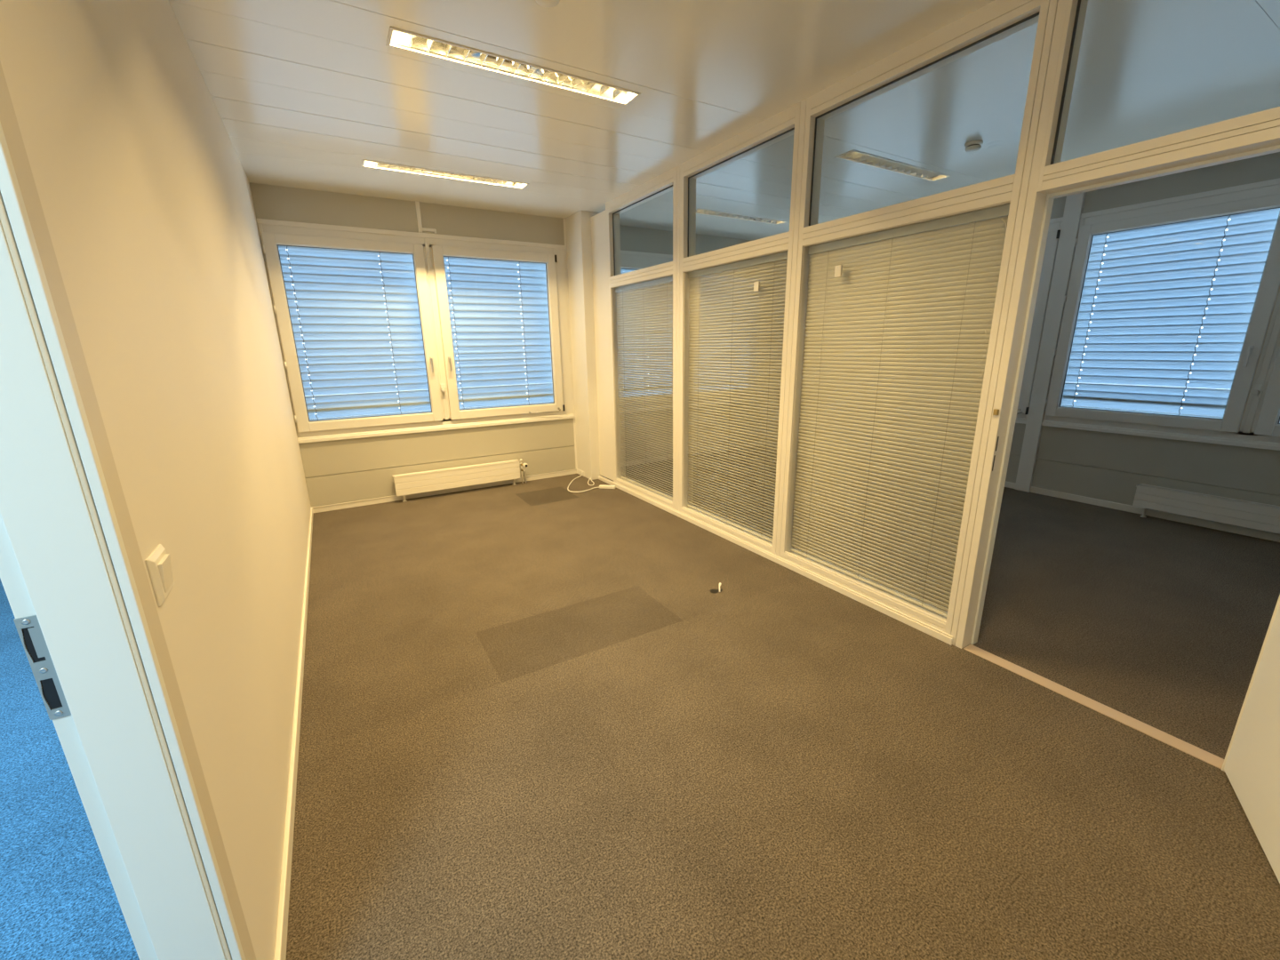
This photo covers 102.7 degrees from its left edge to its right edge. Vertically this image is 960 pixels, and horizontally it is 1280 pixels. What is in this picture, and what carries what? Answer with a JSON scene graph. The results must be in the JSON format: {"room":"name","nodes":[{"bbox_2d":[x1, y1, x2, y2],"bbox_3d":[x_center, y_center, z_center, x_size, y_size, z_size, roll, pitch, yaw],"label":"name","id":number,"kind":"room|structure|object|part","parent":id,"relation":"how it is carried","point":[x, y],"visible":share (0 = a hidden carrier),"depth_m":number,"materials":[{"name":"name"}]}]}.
{"room":"empty office","nodes":[
{"label":"empty office","id":0,"kind":"room"},
{"bbox_2d":[0,578,139,959],"bbox_3d":[-2.397,1.468,0.519,3.400,0.099,8.186,-10,17,-30],"label":"floor","id":1,"kind":"structure","parent":0,"point":[59,900],"depth_m":1.57,"materials":[{"name":"blue carpet"}]},
{"bbox_2d":[0,0,311,959],"bbox_3d":[-1.568,-0.432,1.841,0.125,2.870,6.036,-10,17,-30],"label":"wall","id":2,"kind":"structure","parent":0,"point":[143,188],"depth_m":1.25,"materials":[{"name":"paint"}]},
{"bbox_2d":[0,61,256,959],"bbox_3d":[-0.620,0.328,0.415,0.132,2.100,1.030,-10,17,-30],"label":"door frame","id":3,"kind":"structure","parent":2,"relation":"in","point":[74,578],"depth_m":0.78,"materials":[{"name":"beige paint"}]},
{"bbox_3d":[-0.893,0.282,0.766,0.023,0.171,0.002,-10,17,-30],"label":"strike plate","id":4,"kind":"part","parent":3,"relation":"part of","materials":[{"name":"silver metal"}]},
{"bbox_2d":[145,544,174,606],"bbox_3d":[-0.857,0.168,0.922,0.015,0.088,0.088,-10,17,-30],"label":"light switch","id":5,"kind":"object","parent":2,"relation":"attached to","point":[158,564],"visible":1,"depth_m":0.90,"materials":[{"name":"white plastic"}]},
{"bbox_2d":[273,507,313,959],"bbox_3d":[-1.924,0.737,2.942,0.013,0.058,4.333,-10,17,-30],"label":"baseboard","id":6,"kind":"structure","parent":2,"relation":"attached to","point":[281,939],"depth_m":1.68,"materials":[{"name":"white paint"}]},
{"bbox_2d":[249,182,783,507],"bbox_3d":[-0.577,-1.543,5.980,6.180,2.870,0.300,-10,17,-30],"label":"wall","id":7,"kind":"structure","parent":0,"point":[344,470],"depth_m":5.03,"materials":[{"name":"paint"}]},
{"bbox_2d":[256,218,573,443],"bbox_3d":[-1.927,-1.407,5.002,2.660,1.832,0.138,-10,17,-30],"label":"window","id":8,"kind":"structure","parent":7,"relation":"in","point":[428,251],"depth_m":4.90,"materials":[{"name":"white paint"}]},
{"bbox_2d":[277,245,431,421],"bbox_3d":[-2.600,-1.353,4.762,1.243,1.633,0.058,-10,17,-30],"label":"blind","id":9,"kind":"object","parent":8,"relation":"attached to","point":[342,316],"visible":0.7,"depth_m":4.76,"materials":[{"name":"grey metal"}]},
{"bbox_3d":[-2.980,-1.307,4.511,0.016,1.580,0.006,0,15,3],"label":"ladder cord","id":10,"kind":"part","parent":9,"relation":"part of","materials":[{"name":"white fabric"}]},
{"bbox_3d":[-2.594,-0.709,4.941,1.243,0.023,0.028,-10,17,-30],"label":"rail","id":11,"kind":"part","parent":9,"relation":"part of","materials":[{"name":"grey metal"}]},
{"bbox_3d":[-2.372,-1.410,4.860,0.016,1.580,0.006,0,15,3],"label":"ladder cord","id":12,"kind":"part","parent":9,"relation":"part of","materials":[{"name":"white fabric"}]},
{"bbox_3d":[-2.016,-1.121,4.961,0.022,0.150,0.040,-10,17,-30],"label":"handle","id":13,"kind":"part","parent":8,"relation":"part of","materials":[{"name":"silver metal"}]},
{"bbox_3d":[-1.906,-0.543,5.220,2.660,0.050,0.022,-10,17,-30],"label":"sill","id":14,"kind":"part","parent":8,"relation":"part of","materials":[{"name":"white paint"}]},
{"bbox_3d":[-1.870,-1.145,5.045,0.022,0.150,0.040,-10,17,-30],"label":"handle","id":15,"kind":"part","parent":8,"relation":"part of","materials":[{"name":"silver metal"}]},
{"bbox_2d":[443,256,553,409],"bbox_3d":[-1.474,-1.542,5.409,1.243,1.633,0.058,-10,17,-30],"label":"blind","id":16,"kind":"object","parent":8,"relation":"attached to","point":[485,301],"visible":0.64,"depth_m":5.42,"materials":[{"name":"grey metal"}]},
{"bbox_3d":[-1.854,-1.497,5.158,0.016,1.580,0.006,0,15,3],"label":"ladder cord","id":17,"kind":"part","parent":16,"relation":"part of","materials":[{"name":"white fabric"}]},
{"bbox_3d":[-1.468,-0.898,5.588,1.243,0.023,0.028,-10,17,-30],"label":"rail","id":18,"kind":"part","parent":16,"relation":"part of","materials":[{"name":"grey metal"}]},
{"bbox_3d":[-1.246,-1.599,5.508,0.016,1.580,0.006,0,15,3],"label":"ladder cord","id":19,"kind":"part","parent":16,"relation":"part of","materials":[{"name":"white fabric"}]},
{"bbox_2d":[415,200,436,233],"bbox_3d":[-1.969,-2.411,4.709,0.155,0.258,0.018,-10,17,-30],"label":"duct","id":20,"kind":"object","parent":7,"relation":"attached to","point":[420,228],"visible":1,"depth_m":4.68,"materials":[{"name":"white paint"}]},
{"bbox_2d":[312,468,576,512],"bbox_3d":[-1.883,0.087,5.397,2.667,0.058,0.018,-10,17,-30],"label":"baseboard","id":21,"kind":"structure","parent":7,"relation":"attached to","point":[388,499],"depth_m":5.23,"materials":[{"name":"white paint"}]},
{"bbox_2d":[620,250,762,413],"bbox_3d":[0.566,-1.827,6.435,2.660,1.832,0.138,-10,17,-30],"label":"window","id":22,"kind":"structure","parent":7,"relation":"in","point":[629,260],"depth_m":5.99,"materials":[{"name":"white paint"}]},
{"bbox_2d":[620,268,671,397],"bbox_3d":[-0.107,-1.773,6.195,1.243,1.633,0.058,-10,17,-30],"label":"blind","id":23,"kind":"object","parent":22,"relation":"attached to","point":[623,270],"visible":0.04,"depth_m":6.40,"materials":[{"name":"grey"}]},
{"bbox_3d":[0.587,-0.963,6.653,2.660,0.050,0.022,-10,17,-30],"label":"sill","id":24,"kind":"part","parent":22,"relation":"part of","materials":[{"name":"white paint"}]},
{"bbox_2d":[694,333,748,391],"bbox_3d":[1.017,-1.962,6.841,1.243,1.633,0.058,-10,17,-30],"label":"blind","id":25,"kind":"object","parent":22,"relation":"attached to","point":[738,333],"visible":0.02,"depth_m":7.00,"materials":[{"name":"grey metal"}]},
{"bbox_2d":[625,440,777,465],"bbox_3d":[0.809,-0.367,6.948,3.187,0.058,0.013,-10,17,-30],"label":"baseboard","id":26,"kind":"structure","parent":7,"relation":"attached to","point":[772,441],"depth_m":6.68,"materials":[{"name":"white paint"}]},
{"bbox_2d":[565,210,606,479],"bbox_3d":[-0.578,-1.383,5.608,0.221,2.750,0.386,-10,17,-30],"label":"wall column","id":27,"kind":"structure","parent":0,"point":[578,226],"depth_m":5.47,"materials":[{"name":"white paint"}]},
{"bbox_2d":[168,0,1279,239],"bbox_3d":[1.072,-2.161,3.032,6.080,0.020,6.036,-10,17,-30],"label":"ceiling","id":28,"kind":"structure","parent":0,"point":[302,92],"depth_m":2.71,"materials":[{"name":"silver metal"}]},
{"bbox_2d":[361,159,528,189],"bbox_3d":[-1.465,-2.395,3.940,1.210,0.096,0.155,-10,17,-30],"label":"ceiling light","id":29,"kind":"object","parent":28,"relation":"attached to","point":[370,164],"visible":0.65,"depth_m":3.95,"materials":[{"name":"white paint"}]},
{"bbox_2d":[385,26,640,105],"bbox_3d":[-0.554,-2.020,2.466,1.210,0.096,0.155,-10,17,-30],"label":"ceiling light","id":30,"kind":"object","parent":28,"relation":"attached to","point":[396,36],"visible":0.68,"depth_m":2.45,"materials":[{"name":"white paint"}]},
{"bbox_3d":[-0.993,-1.922,2.219,0.010,0.034,0.126,-10,17,-30],"label":"louvre blade","id":31,"kind":"part","parent":30,"relation":"part of","materials":[{"name":"silver metal"}]},
{"bbox_3d":[-0.926,-1.933,2.258,0.010,0.034,0.126,-10,17,-30],"label":"louvre blade","id":32,"kind":"part","parent":30,"relation":"part of","materials":[{"name":"silver metal"}]},
{"bbox_3d":[-0.858,-1.944,2.297,0.010,0.034,0.126,-10,17,-30],"label":"louvre blade","id":33,"kind":"part","parent":30,"relation":"part of","materials":[{"name":"silver metal"}]},
{"bbox_3d":[-0.790,-1.956,2.336,0.010,0.034,0.126,-10,17,-30],"label":"louvre blade","id":34,"kind":"part","parent":30,"relation":"part of","materials":[{"name":"silver metal"}]},
{"bbox_3d":[-0.723,-1.967,2.375,0.010,0.034,0.126,-10,17,-30],"label":"louvre blade","id":35,"kind":"part","parent":30,"relation":"part of","materials":[{"name":"silver metal"}]},
{"bbox_3d":[-0.655,-1.979,2.414,0.010,0.034,0.126,-10,17,-30],"label":"louvre blade","id":36,"kind":"part","parent":30,"relation":"part of","materials":[{"name":"silver metal"}]},
{"bbox_3d":[-0.588,-1.990,2.453,0.010,0.034,0.126,-10,17,-30],"label":"louvre blade","id":37,"kind":"part","parent":30,"relation":"part of","materials":[{"name":"silver metal"}]},
{"bbox_3d":[-0.520,-2.001,2.491,0.010,0.034,0.126,-10,17,-30],"label":"louvre blade","id":38,"kind":"part","parent":30,"relation":"part of","materials":[{"name":"silver metal"}]},
{"bbox_3d":[-0.452,-2.013,2.530,0.010,0.034,0.126,-10,17,-30],"label":"louvre blade","id":39,"kind":"part","parent":30,"relation":"part of","materials":[{"name":"silver metal"}]},
{"bbox_3d":[-0.385,-2.024,2.569,0.010,0.034,0.126,-10,17,-30],"label":"louvre blade","id":40,"kind":"part","parent":30,"relation":"part of","materials":[{"name":"silver metal"}]},
{"bbox_3d":[-0.317,-2.036,2.608,0.010,0.034,0.126,-10,17,-30],"label":"louvre blade","id":41,"kind":"part","parent":30,"relation":"part of","materials":[{"name":"silver metal"}]},
{"bbox_3d":[-0.250,-2.047,2.647,0.010,0.034,0.126,-10,17,-30],"label":"louvre blade","id":42,"kind":"part","parent":30,"relation":"part of","materials":[{"name":"silver metal"}]},
{"bbox_3d":[-0.182,-2.058,2.686,0.010,0.034,0.126,-10,17,-30],"label":"louvre blade","id":43,"kind":"part","parent":30,"relation":"part of","materials":[{"name":"silver metal"}]},
{"bbox_3d":[-0.115,-2.070,2.724,0.010,0.034,0.126,-10,17,-30],"label":"louvre blade","id":44,"kind":"part","parent":30,"relation":"part of","materials":[{"name":"silver metal"}]},
{"bbox_2d":[535,0,559,7],"bbox_3d":[-0.347,-1.805,1.905,0.104,0.048,0.104,-10,17,-30],"label":"smoke detector","id":45,"kind":"object","parent":28,"relation":"attached to","point":[547,4],"visible":1,"depth_m":1.92,"materials":[{"name":"white plastic"}]},
{"bbox_2d":[696,208,785,223],"bbox_3d":[1.053,-2.819,5.387,1.210,0.096,0.155,-10,17,-30],"label":"ceiling light","id":46,"kind":"object","parent":28,"relation":"attached to","point":[698,211],"visible":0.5,"depth_m":5.42,"materials":[{"name":"white paint"}]},
{"bbox_2d":[834,149,950,181],"bbox_3d":[1.964,-2.444,3.913,1.210,0.096,0.155,-10,17,-30],"label":"ceiling light","id":47,"kind":"object","parent":28,"relation":"attached to","point":[853,155],"visible":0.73,"depth_m":3.92,"materials":[{"name":"white paint"}]},
{"bbox_3d":[1.524,-2.346,3.667,0.010,0.034,0.126,-10,17,-30],"label":"louvre blade","id":48,"kind":"part","parent":47,"relation":"part of","materials":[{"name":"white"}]},
{"bbox_3d":[1.592,-2.357,3.706,0.010,0.034,0.126,-10,17,-30],"label":"louvre blade","id":49,"kind":"part","parent":47,"relation":"part of","materials":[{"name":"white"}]},
{"bbox_3d":[1.660,-2.369,3.744,0.010,0.034,0.126,-10,17,-30],"label":"louvre blade","id":50,"kind":"part","parent":47,"relation":"part of","materials":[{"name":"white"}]},
{"bbox_3d":[1.727,-2.380,3.783,0.010,0.034,0.126,-10,17,-30],"label":"louvre blade","id":51,"kind":"part","parent":47,"relation":"part of","materials":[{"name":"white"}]},
{"bbox_3d":[1.795,-2.392,3.822,0.010,0.034,0.126,-10,17,-30],"label":"louvre blade","id":52,"kind":"part","parent":47,"relation":"part of","materials":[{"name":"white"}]},
{"bbox_3d":[1.863,-2.403,3.861,0.010,0.034,0.126,-10,17,-30],"label":"louvre blade","id":53,"kind":"part","parent":47,"relation":"part of","materials":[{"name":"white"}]},
{"bbox_3d":[1.930,-2.414,3.900,0.010,0.034,0.126,-10,17,-30],"label":"louvre blade","id":54,"kind":"part","parent":47,"relation":"part of","materials":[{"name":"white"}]},
{"bbox_3d":[1.998,-2.426,3.939,0.010,0.034,0.126,-10,17,-30],"label":"louvre blade","id":55,"kind":"part","parent":47,"relation":"part of","materials":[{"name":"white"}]},
{"bbox_3d":[2.065,-2.437,3.978,0.010,0.034,0.126,-10,17,-30],"label":"louvre blade","id":56,"kind":"part","parent":47,"relation":"part of","materials":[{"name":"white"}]},
{"bbox_3d":[2.133,-2.449,4.017,0.010,0.034,0.126,-10,17,-30],"label":"louvre blade","id":57,"kind":"part","parent":47,"relation":"part of","materials":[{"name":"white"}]},
{"bbox_3d":[2.200,-2.460,4.055,0.010,0.034,0.126,-10,17,-30],"label":"louvre blade","id":58,"kind":"part","parent":47,"relation":"part of","materials":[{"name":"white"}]},
{"bbox_3d":[2.268,-2.471,4.094,0.010,0.034,0.126,-10,17,-30],"label":"louvre blade","id":59,"kind":"part","parent":47,"relation":"part of","materials":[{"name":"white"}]},
{"bbox_3d":[2.336,-2.483,4.133,0.010,0.034,0.126,-10,17,-30],"label":"louvre blade","id":60,"kind":"part","parent":47,"relation":"part of","materials":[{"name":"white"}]},
{"bbox_3d":[2.403,-2.494,4.172,0.010,0.034,0.126,-10,17,-30],"label":"louvre blade","id":61,"kind":"part","parent":47,"relation":"part of","materials":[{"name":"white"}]},
{"bbox_2d":[964,139,983,151],"bbox_3d":[2.265,-2.264,3.481,0.104,0.048,0.104,-10,17,-30],"label":"smoke detector","id":62,"kind":"object","parent":28,"relation":"attached to","point":[972,146],"visible":1,"depth_m":3.45,"materials":[{"name":"white plastic"}]},
{"bbox_2d":[285,444,1279,959],"bbox_3d":[1.116,0.507,3.738,6.080,0.001,6.036,-10,17,-30],"label":"floor","id":63,"kind":"structure","parent":0,"point":[533,726],"depth_m":1.92,"materials":[{"name":"carpet"}]},
{"bbox_2d":[392,458,527,501],"bbox_3d":[-1.814,-0.001,5.305,1.326,0.273,0.152,-10,17,-30],"label":"radiator","id":64,"kind":"object","parent":63,"relation":"on","point":[414,483],"visible":1,"depth_m":5.25,"materials":[{"name":"white metal"}]},
{"bbox_3d":[-1.881,-0.037,5.332,1.220,0.190,0.018,-10,17,-30],"label":"panel","id":65,"kind":"part","parent":64,"relation":"part of","materials":[{"name":"white metal"}]},
{"bbox_2d":[567,472,615,492],"bbox_3d":[-0.624,0.027,5.559,0.461,0.051,0.716,-10,17,-30],"label":"cable","id":66,"kind":"object","parent":63,"relation":"on","point":[601,486],"visible":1,"depth_m":5.38,"materials":[{"name":"white plastic"}]},
{"bbox_2d":[599,484,615,488],"bbox_3d":[-0.345,0.073,5.399,0.172,0.033,0.048,2,15,11],"label":"socket","id":67,"kind":"object","parent":66,"relation":"attached to","point":[602,486],"depth_m":5.38,"materials":[{"name":"white plastic"}]},
{"bbox_2d":[708,582,722,592],"bbox_3d":[0.467,0.658,3.124,0.087,0.038,0.059,-6,15,-17],"label":"cable","id":68,"kind":"object","parent":63,"relation":"on","point":[720,583],"visible":1,"depth_m":3.13,"materials":[{"name":"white plastic"}]},
{"bbox_2d":[963,644,1223,769],"bbox_3d":[1.831,0.910,2.159,0.068,0.004,0.866,-10,17,-30],"label":"threshold","id":69,"kind":"object","parent":63,"relation":"on","point":[1210,758],"visible":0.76,"depth_m":2.07,"materials":[{"name":"beige"}]},
{"bbox_2d":[1132,483,1279,534],"bbox_3d":[4.618,0.344,3.613,0.096,0.266,1.708,-10,17,-30],"label":"radiator","id":70,"kind":"object","parent":63,"relation":"on","point":[1261,516],"visible":1,"depth_m":3.93,"materials":[{"name":"white metal"}]},
{"bbox_3d":[4.649,0.300,3.621,0.018,0.175,1.680,-10,17,-30],"label":"panel","id":71,"kind":"part","parent":70,"relation":"part of","materials":[{"name":"white metal"}]},
{"bbox_2d":[590,0,1279,771],"bbox_3d":[0.809,-0.836,3.456,0.138,2.750,4.870,-10,17,-30],"label":"wall","id":72,"kind":"structure","parent":0,"point":[1040,177],"depth_m":2.44,"materials":[{"name":"metal"}]},
{"bbox_3d":[-0.347,-1.311,5.332,0.093,2.654,0.360,-10,17,-30],"label":"panel","id":73,"kind":"part","parent":72,"relation":"part of","materials":[{"name":"paint"}]},
{"bbox_3d":[-0.239,-1.269,5.158,0.117,2.750,0.068,-10,17,-30],"label":"post","id":74,"kind":"part","parent":72,"relation":"part of","materials":[{"name":"paint"}]},
{"bbox_3d":[0.029,-2.433,4.350,0.117,0.095,1.060,-10,17,-30],"label":"head rail","id":75,"kind":"part","parent":72,"relation":"part of","materials":[{"name":"metal"}]},
{"bbox_3d":[0.040,-1.801,4.517,0.117,0.097,1.060,-10,17,-30],"label":"transom rail","id":76,"kind":"part","parent":72,"relation":"part of","materials":[{"name":"paint"}]},
{"bbox_2d":[615,275,672,499],"bbox_3d":[0.053,-0.835,4.771,0.031,1.896,1.048,-10,17,-30],"label":"blind","id":77,"kind":"object","parent":72,"relation":"attached to","point":[630,297],"visible":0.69,"depth_m":4.71,"materials":[{"name":"silver metal"}]},
{"bbox_3d":[-0.152,-0.904,5.086,0.002,1.861,0.002,0,15,5],"label":"ladder cord","id":78,"kind":"part","parent":77,"relation":"part of","materials":[{"name":"beige fabric"}]},
{"bbox_3d":[0.044,-0.824,4.769,0.002,1.861,0.002,0,15,5],"label":"ladder cord","id":79,"kind":"part","parent":77,"relation":"part of","materials":[{"name":"white fabric"}]},
{"bbox_3d":[0.070,0.075,5.013,0.020,0.011,1.044,-10,17,-30],"label":"rail","id":80,"kind":"part","parent":77,"relation":"part of","materials":[{"name":"white metal"}]},
{"bbox_3d":[0.071,0.136,5.029,0.117,0.089,1.060,-10,17,-30],"label":"rail","id":81,"kind":"part","parent":72,"relation":"part of","materials":[{"name":"metal"}]},
{"bbox_3d":[0.358,-1.023,4.191,0.117,2.750,0.137,-10,17,-30],"label":"post","id":82,"kind":"part","parent":72,"relation":"part of","materials":[{"name":"metal"}]},
{"bbox_3d":[0.689,0.390,4.029,0.117,0.089,1.071,-10,17,-30],"label":"rail","id":83,"kind":"part","parent":72,"relation":"part of","materials":[{"name":"paint"}]},
{"bbox_3d":[0.657,-1.547,3.517,0.117,0.097,1.071,-10,17,-30],"label":"transom rail","id":84,"kind":"part","parent":72,"relation":"part of","materials":[{"name":"paint"}]},
{"bbox_2d":[687,251,787,542],"bbox_3d":[0.655,-0.579,3.762,0.067,1.896,1.059,-10,17,-30],"label":"blind","id":85,"kind":"object","parent":72,"relation":"attached to","point":[747,298],"visible":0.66,"depth_m":3.69,"materials":[{"name":"silver metal"}]},
{"bbox_3d":[0.464,-0.651,4.089,0.002,1.861,0.002,5,16,23],"label":"ladder cord","id":86,"kind":"part","parent":85,"relation":"part of","materials":[{"name":"beige fabric"}]},
{"bbox_3d":[0.688,0.330,4.013,0.020,0.011,1.055,-10,17,-30],"label":"rail","id":87,"kind":"part","parent":85,"relation":"part of","materials":[{"name":"white metal"}]},
{"bbox_3d":[0.662,-0.570,3.769,0.002,1.861,0.002,0,15,5],"label":"ladder cord","id":88,"kind":"part","parent":85,"relation":"part of","materials":[{"name":"white fabric"}]},
{"bbox_3d":[0.860,-0.488,3.448,0.002,1.861,0.002,5,16,23],"label":"ladder cord","id":89,"kind":"part","parent":85,"relation":"part of","materials":[{"name":"white fabric"}]},
{"bbox_3d":[0.647,-2.179,3.350,0.117,0.095,1.071,-10,17,-30],"label":"head rail","id":90,"kind":"part","parent":72,"relation":"part of","materials":[{"name":"metal"}]},
{"bbox_3d":[0.538,0.381,4.158,0.013,0.046,3.917,-10,17,-30],"label":"skirting","id":91,"kind":"part","parent":72,"relation":"part of","materials":[{"name":"paint"}]},
{"bbox_3d":[0.972,-0.771,3.197,0.117,2.750,0.112,-10,17,-30],"label":"post","id":92,"kind":"part","parent":72,"relation":"part of","materials":[{"name":"paint"}]},
{"bbox_3d":[1.299,0.641,3.042,0.117,0.089,1.079,-10,17,-30],"label":"rail","id":93,"kind":"part","parent":72,"relation":"part of","materials":[{"name":"paint"}]},
{"bbox_2d":[790,204,1009,616],"bbox_3d":[1.266,-0.327,2.774,0.067,1.896,1.070,-10,17,-30],"label":"blind","id":94,"kind":"object","parent":72,"relation":"attached to","point":[899,320],"visible":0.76,"depth_m":2.67,"materials":[{"name":"silver metal"}]},
{"bbox_3d":[1.072,-0.401,3.105,0.002,1.861,0.002,5,16,23],"label":"ladder cord","id":95,"kind":"part","parent":94,"relation":"part of","materials":[{"name":"white fabric"}]},
{"bbox_3d":[1.298,0.581,3.026,0.020,0.011,1.063,-10,17,-30],"label":"rail","id":96,"kind":"part","parent":94,"relation":"part of","materials":[{"name":"white metal"}]},
{"bbox_3d":[1.272,-0.319,2.782,0.002,1.861,0.002,0,15,5],"label":"ladder cord","id":97,"kind":"part","parent":94,"relation":"part of","materials":[{"name":"white fabric"}]},
{"bbox_3d":[1.471,-0.236,2.459,0.002,1.861,0.002,5,16,23],"label":"ladder cord","id":98,"kind":"part","parent":94,"relation":"part of","materials":[{"name":"beige fabric"}]},
{"bbox_3d":[1.267,-1.296,2.530,0.117,0.097,1.079,-10,17,-30],"label":"transom rail","id":99,"kind":"part","parent":72,"relation":"part of","materials":[{"name":"paint"}]},
{"bbox_3d":[1.257,-1.928,2.363,0.117,0.095,1.079,-10,17,-30],"label":"head rail","id":100,"kind":"part","parent":72,"relation":"part of","materials":[{"name":"paint"}]},
{"bbox_3d":[1.581,-0.520,2.211,0.117,2.750,0.103,-10,17,-30],"label":"post","id":101,"kind":"part","parent":72,"relation":"part of","materials":[{"name":"paint"}]},
{"bbox_3d":[2.055,-0.325,1.445,0.117,2.750,0.030,-10,17,-30],"label":"post","id":102,"kind":"part","parent":72,"relation":"part of","materials":[{"name":"paint"}]},
{"bbox_2d":[1224,602,1279,883],"bbox_3d":[1.783,0.134,1.179,0.171,1.992,0.871,9,18,34],"label":"door","id":103,"kind":"structure","parent":72,"relation":"in","point":[1252,767],"depth_m":1.58,"materials":[{"name":"white laminate"}]},
{"bbox_2d":[805,152,1279,532],"bbox_3d":[3.771,-1.359,5.011,0.330,2.870,6.456,-10,17,-30],"label":"wall","id":104,"kind":"structure","parent":0,"point":[1105,466],"depth_m":4.37,"materials":[{"name":"paint"}]},
{"bbox_2d":[1015,216,1063,423],"bbox_3d":[3.128,-1.691,5.759,0.138,1.832,2.660,-10,17,-30],"label":"window","id":105,"kind":"structure","parent":104,"relation":"in","point":[1055,224],"depth_m":4.75,"materials":[{"name":"white paint"}]},
{"bbox_3d":[3.132,-0.828,5.981,0.022,0.050,2.660,-10,17,-30],"label":"sill","id":106,"kind":"part","parent":105,"relation":"part of","materials":[{"name":"white paint"}]},
{"bbox_2d":[821,447,1279,542],"bbox_3d":[3.721,0.041,5.221,0.013,0.058,6.023,-10,17,-30],"label":"baseboard","id":107,"kind":"structure","parent":104,"relation":"attached to","point":[1248,532],"depth_m":4.25,"materials":[{"name":"white paint"}]},
{"bbox_2d":[1041,177,1279,450],"bbox_3d":[4.500,-1.126,3.539,0.138,1.832,2.660,-10,17,-30],"label":"window","id":108,"kind":"structure","parent":104,"relation":"in","point":[1251,418],"depth_m":3.83,"materials":[{"name":"white paint"}]},
{"bbox_3d":[4.504,-0.263,3.761,0.022,0.050,2.660,-10,17,-30],"label":"sill","id":109,"kind":"part","parent":108,"relation":"part of","materials":[{"name":"white paint"}]},
{"bbox_2d":[1060,208,1279,418],"bbox_3d":[4.254,-1.313,4.186,0.058,1.633,1.243,-10,17,-30],"label":"blind","id":110,"kind":"object","parent":108,"relation":"attached to","point":[1156,284],"visible":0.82,"depth_m":4.16,"materials":[{"name":"grey"}]},
{"bbox_3d":[3.999,-1.432,4.547,0.006,1.580,0.016,0,15,3],"label":"ladder cord","id":111,"kind":"part","parent":110,"relation":"part of","materials":[{"name":"white fabric"}]},
{"bbox_3d":[4.272,-0.669,4.361,0.028,0.023,1.243,-10,17,-30],"label":"rail","id":112,"kind":"part","parent":110,"relation":"part of","materials":[{"name":"grey metal"}]},
{"bbox_3d":[4.363,-1.282,3.958,0.006,1.580,0.016,0,15,3],"label":"ladder cord","id":113,"kind":"part","parent":110,"relation":"part of","materials":[{"name":"white fabric"}]},
{"bbox_3d":[4.391,-0.892,3.698,0.040,0.150,0.022,-10,17,-30],"label":"handle","id":114,"kind":"part","parent":108,"relation":"part of","materials":[{"name":"silver metal"}]}
]}

